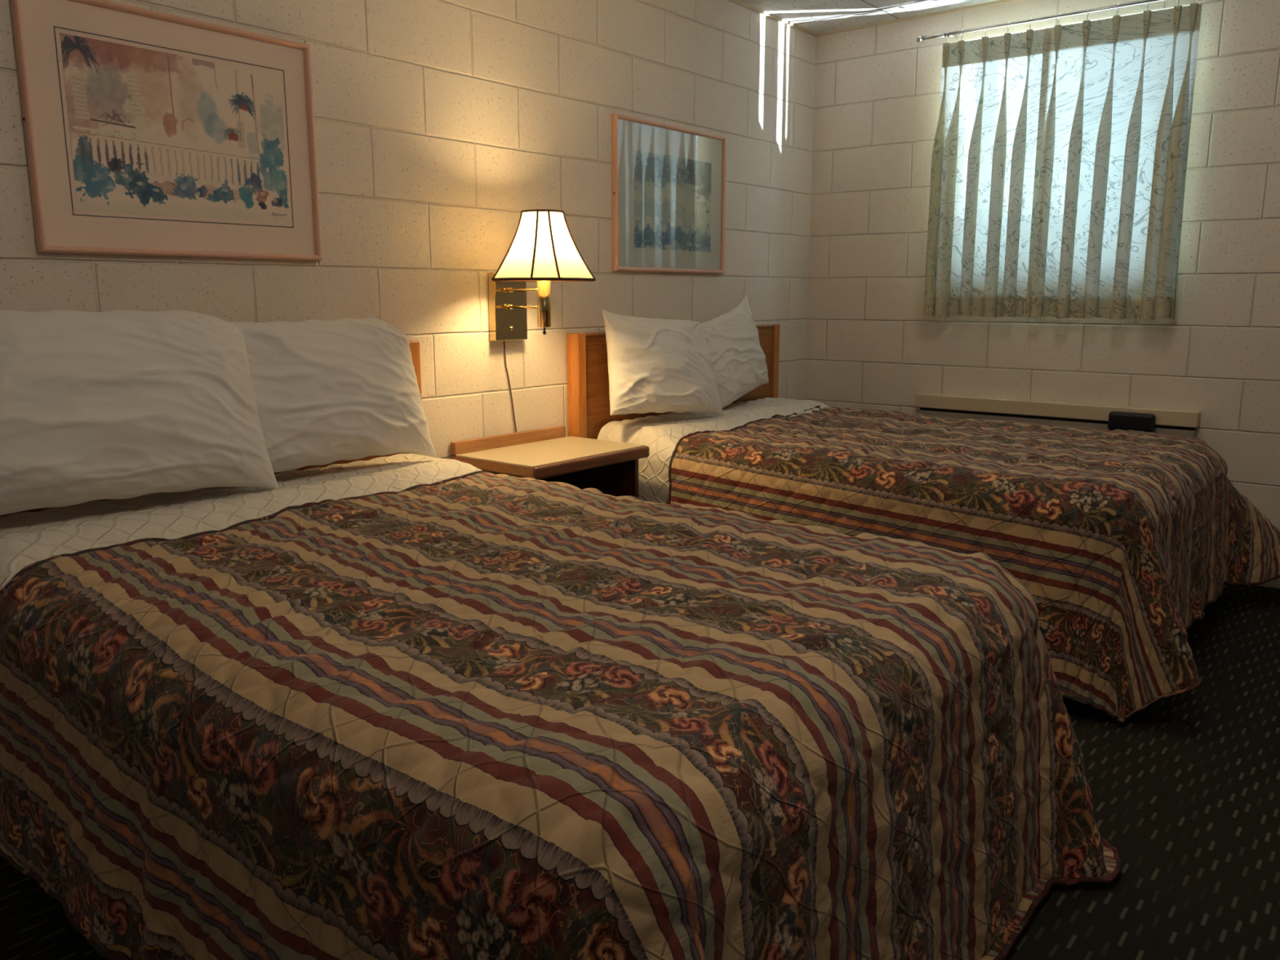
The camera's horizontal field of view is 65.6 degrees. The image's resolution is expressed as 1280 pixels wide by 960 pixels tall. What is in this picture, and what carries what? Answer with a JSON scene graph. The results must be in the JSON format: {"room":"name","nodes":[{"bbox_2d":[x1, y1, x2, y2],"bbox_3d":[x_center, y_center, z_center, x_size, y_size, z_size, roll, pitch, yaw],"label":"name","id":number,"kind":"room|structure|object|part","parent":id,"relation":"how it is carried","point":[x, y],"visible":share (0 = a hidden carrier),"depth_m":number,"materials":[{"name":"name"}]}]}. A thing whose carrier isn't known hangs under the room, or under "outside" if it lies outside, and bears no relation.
{"room":"hotel room","nodes":[
{"label":"hotel room","id":0,"kind":"room"},
{"bbox_2d":[0,0,816,459],"bbox_3d":[-1.113,-0.551,2.706,0.150,2.472,6.500,8,14,38],"label":"wall","id":1,"kind":"structure","parent":0,"point":[437,123],"depth_m":3.28,"materials":[{"name":"white brick"}]},
{"bbox_2d":[9,0,321,260],"bbox_3d":[-1.134,-0.852,2.480,0.022,0.576,0.739,8,14,38],"label":"framed picture","id":2,"kind":"object","parent":1,"relation":"attached to","point":[148,132],"visible":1,"depth_m":2.44,"materials":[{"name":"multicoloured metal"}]},
{"bbox_2d":[60,32,289,222],"bbox_3d":[-1.135,-0.857,2.482,0.001,0.387,0.550,8,14,38],"label":"print","id":3,"kind":"object","parent":2,"relation":"attached to","point":[153,132],"depth_m":2.46},
{"bbox_2d":[0,340,422,516],"bbox_3d":[-1.148,-0.014,2.587,0.058,0.640,1.430,8,14,38],"label":"headboard","id":4,"kind":"object","parent":1,"relation":"attached to","point":[414,345],"visible":0.07,"depth_m":3.03,"materials":[{"name":"brown wood"}]},
{"bbox_3d":[-1.152,-0.012,2.591,0.046,0.636,1.340,8,14,38],"label":"panel","id":5,"kind":"part","parent":4,"relation":"part of","materials":[{"name":"brown wood"}]},
{"bbox_3d":[-0.716,-0.114,3.119,0.058,0.640,0.045,8,14,38],"label":"post","id":6,"kind":"part","parent":4,"relation":"part of","materials":[{"name":"brown wood"}]},
{"bbox_2d":[487,208,595,431],"bbox_3d":[-0.342,-0.495,3.238,0.413,0.737,0.330,8,14,38],"label":"wall lamp","id":7,"kind":"object","parent":1,"relation":"attached to","point":[543,250],"depth_m":3.11,"materials":[{"name":"white fabric"}]},
{"bbox_3d":[-0.451,-0.592,3.389,0.035,0.226,0.148,8,14,38],"label":"plate","id":8,"kind":"part","parent":7,"relation":"part of","materials":[{"name":"gold metal"}]},
{"bbox_3d":[-0.453,-0.324,3.456,0.007,0.320,0.049,10,14,42],"label":"lamp cord","id":9,"kind":"part","parent":7,"relation":"part of","materials":[{"name":"plastic"}]},
{"bbox_3d":[-0.383,-0.574,3.294,0.011,0.008,0.201,-8,13,-38],"label":"arm","id":10,"kind":"part","parent":7,"relation":"part of","materials":[{"name":"gold metal"}]},
{"bbox_3d":[-0.383,-0.629,3.284,0.011,0.008,0.201,-8,13,-38],"label":"arm","id":11,"kind":"part","parent":7,"relation":"part of","materials":[{"name":"gold metal"}]},
{"bbox_3d":[-0.309,-0.849,3.145,0.135,0.007,0.135,8,14,38],"label":"edge trim","id":12,"kind":"part","parent":7,"relation":"part of","materials":[{"name":"brown"}]},
{"bbox_3d":[-0.309,-0.642,3.184,0.330,0.010,0.330,8,14,38],"label":"edge trim","id":13,"kind":"part","parent":7,"relation":"part of","materials":[{"name":"brown"}]},
{"bbox_3d":[-0.309,-0.746,3.164,0.321,0.210,0.321,8,14,38],"label":"lamp shade","id":14,"kind":"part","parent":7,"relation":"part of","materials":[{"name":"beige fabric"}]},
{"bbox_2d":[612,113,726,274],"bbox_3d":[0.136,-1.140,4.043,0.022,0.576,0.748,8,14,38],"label":"framed picture","id":15,"kind":"object","parent":1,"relation":"attached to","point":[668,181],"visible":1,"depth_m":4.01,"materials":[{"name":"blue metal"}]},
{"bbox_2d":[634,149,711,252],"bbox_3d":[0.140,-1.129,4.056,0.001,0.370,0.525,8,14,38],"label":"print","id":16,"kind":"object","parent":15,"relation":"attached to","point":[673,194],"depth_m":4.04},
{"bbox_2d":[566,324,779,439],"bbox_3d":[0.197,-0.325,4.242,0.058,0.640,1.430,8,14,38],"label":"headboard","id":17,"kind":"object","parent":1,"relation":"attached to","point":[588,411],"visible":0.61,"depth_m":3.74,"materials":[{"name":"brown wood"}]},
{"bbox_3d":[-0.235,-0.225,3.710,0.058,0.640,0.045,8,14,38],"label":"post","id":18,"kind":"part","parent":17,"relation":"part of","materials":[{"name":"brown wood"}]},
{"bbox_3d":[0.195,-0.634,4.186,0.052,0.010,1.340,8,14,38],"label":"rail","id":19,"kind":"part","parent":17,"relation":"part of","materials":[{"name":"brown wood"}]},
{"bbox_3d":[0.629,-0.424,4.774,0.058,0.640,0.045,8,14,38],"label":"post","id":20,"kind":"part","parent":17,"relation":"part of","materials":[{"name":"brown wood"}]},
{"bbox_2d":[727,0,817,35],"bbox_3d":[-1.116,-1.687,2.356,0.014,0.010,6.286,8,14,38],"label":"trim","id":21,"kind":"structure","parent":1,"relation":"attached to","point":[735,2],"depth_m":4.45,"materials":[{"name":"beige paint"}]},
{"bbox_2d":[0,583,1279,959],"bbox_3d":[0.719,0.933,1.365,4.700,0.050,6.300,8,14,38],"label":"floor","id":22,"kind":"structure","parent":0,"point":[1185,789],"depth_m":2.16,"materials":[{"name":"carpet"}]},
{"bbox_2d":[450,426,648,498],"bbox_3d":[-0.297,0.183,3.432,0.397,0.662,0.567,8,14,38],"label":"nightstand","id":23,"kind":"object","parent":22,"relation":"on","point":[611,468],"visible":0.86,"depth_m":3.38,"materials":[{"name":"beige laminate"}]},
{"bbox_3d":[-0.469,0.255,3.254,0.359,0.586,0.018,8,14,38],"label":"panel","id":24,"kind":"part","parent":23,"relation":"part of","materials":[{"name":"brown wood"}]},
{"bbox_3d":[-0.451,-0.142,3.478,0.024,0.041,0.535,8,14,38],"label":"rail","id":25,"kind":"part","parent":23,"relation":"part of","materials":[{"name":"brown wood"}]},
{"bbox_3d":[-0.446,0.173,3.552,0.010,0.536,0.491,8,14,38],"label":"panel","id":26,"kind":"part","parent":23,"relation":"part of","materials":[{"name":"brown wood"}]},
{"bbox_3d":[-0.151,0.181,3.645,0.359,0.586,0.018,8,14,38],"label":"panel","id":27,"kind":"part","parent":23,"relation":"part of","materials":[{"name":"brown wood"}]},
{"bbox_2d":[737,0,999,33],"bbox_3d":[0.719,-1.447,0.918,4.700,0.050,6.300,8,14,38],"label":"ceiling","id":28,"kind":"structure","parent":0,"point":[817,16],"depth_m":4.37,"materials":[{"name":"paint"}]},
{"bbox_2d":[804,0,1279,589],"bbox_3d":[2.730,-0.722,3.617,4.700,2.472,0.174,8,14,38],"label":"wall","id":29,"kind":"structure","parent":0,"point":[871,343],"depth_m":4.29,"materials":[{"name":"white brick"}]},
{"bbox_2d":[915,0,1163,42],"bbox_3d":[1.721,-1.889,4.056,1.210,0.029,0.102,8,14,38],"label":"curtain rod","id":30,"kind":"object","parent":29,"relation":"attached to","point":[919,38],"visible":1,"depth_m":4.09,"materials":[{"name":"silver metal"}]},
{"bbox_3d":[1.701,-1.861,4.030,0.003,0.069,0.024,8,14,38],"label":"curtain hook","id":31,"kind":"object","parent":30,"relation":"hanging from","visible":0},
{"bbox_2d":[924,2,1202,319],"bbox_3d":[1.703,-1.266,4.120,1.024,1.173,0.095,9,14,39],"label":"curtain","id":32,"kind":"object","parent":31,"relation":"hanging from","point":[1060,157],"visible":1,"depth_m":4.09,"materials":[{"name":"fabric"}]},
{"bbox_3d":[1.487,-1.297,4.288,0.474,1.173,0.081,8,14,38],"label":"panel","id":33,"kind":"part","parent":32,"relation":"part of","materials":[{"name":"fabric"}]},
{"bbox_3d":[1.868,-1.239,3.978,0.586,1.173,0.090,8,14,38],"label":"panel","id":34,"kind":"part","parent":32,"relation":"part of","materials":[{"name":"fabric"}]},
{"bbox_2d":[915,393,1200,438],"bbox_3d":[1.764,-0.102,4.358,1.180,0.480,0.099,8,14,38],"label":"wall heater","id":35,"kind":"object","parent":29,"relation":"attached to","point":[1180,423],"visible":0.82,"depth_m":4.27,"materials":[{"name":"beige paint"}]},
{"bbox_3d":[1.780,-0.068,4.383,1.165,0.404,0.051,8,14,38],"label":"casing","id":36,"kind":"part","parent":35,"relation":"part of","materials":[{"name":"beige metal"}]},
{"bbox_3d":[-0.353,0.467,2.097,1.880,0.596,1.350,8,14,38],"label":"bed","id":37,"kind":"object","parent":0,"visible":0},
{"bbox_2d":[0,453,482,590],"bbox_3d":[-0.897,0.247,2.498,0.477,0.451,1.401,8,14,38],"label":"sheet","id":38,"kind":"object","parent":37,"relation":"on","point":[26,538],"visible":0.48,"depth_m":2.31,"materials":[{"name":"beige fabric"}]},
{"bbox_2d":[0,309,279,515],"bbox_3d":[-1.201,-0.175,2.182,0.215,0.499,0.778,9,14,39],"label":"pillow","id":39,"kind":"object","parent":38,"relation":"on","point":[114,404],"visible":1,"depth_m":2.17,"materials":[{"name":"white fabric"}]},
{"bbox_2d":[230,317,437,472],"bbox_3d":[-0.836,-0.229,2.699,0.192,0.413,0.625,10,14,42],"label":"pillow","id":40,"kind":"object","parent":38,"relation":"on","point":[326,392],"visible":0.76,"depth_m":2.64,"materials":[{"name":"white fabric"}]},
{"bbox_2d":[0,471,1122,959],"bbox_3d":[-0.161,0.465,1.943,1.798,0.643,1.549,8,14,38],"label":"bedspread","id":41,"kind":"object","parent":37,"relation":"on","point":[477,715],"visible":1,"depth_m":1.45,"materials":[{"name":"multicoloured fabric"}]},
{"bbox_3d":[0.982,0.158,3.740,1.880,0.596,1.350,8,14,38],"label":"bed","id":42,"kind":"object","parent":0,"visible":0},
{"bbox_2d":[597,397,831,504],"bbox_3d":[0.438,-0.061,4.141,0.477,0.451,1.402,8,14,38],"label":"sheet","id":43,"kind":"object","parent":42,"relation":"on","point":[661,433],"visible":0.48,"depth_m":3.74,"materials":[{"name":"beige fabric"}]},
{"bbox_2d":[601,309,723,415],"bbox_3d":[0.086,-0.435,3.768,0.593,0.424,0.183,-9,14,-41],"label":"pillow","id":44,"kind":"object","parent":43,"relation":"on","point":[655,365],"visible":1,"depth_m":3.69,"materials":[{"name":"white fabric"}]},
{"bbox_2d":[700,293,768,408],"bbox_3d":[0.405,-0.555,4.249,0.155,0.482,0.587,6,12,31],"label":"pillow","id":45,"kind":"object","parent":43,"relation":"on","point":[738,358],"visible":0.71,"depth_m":4.18,"materials":[{"name":"white fabric"}]},
{"bbox_2d":[667,405,1279,722],"bbox_3d":[1.247,0.141,3.662,1.907,0.634,1.748,8,14,38],"label":"bedspread","id":46,"kind":"object","parent":42,"relation":"on","point":[1121,541],"visible":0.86,"depth_m":2.98,"materials":[{"name":"multicoloured fabric"}]}
]}

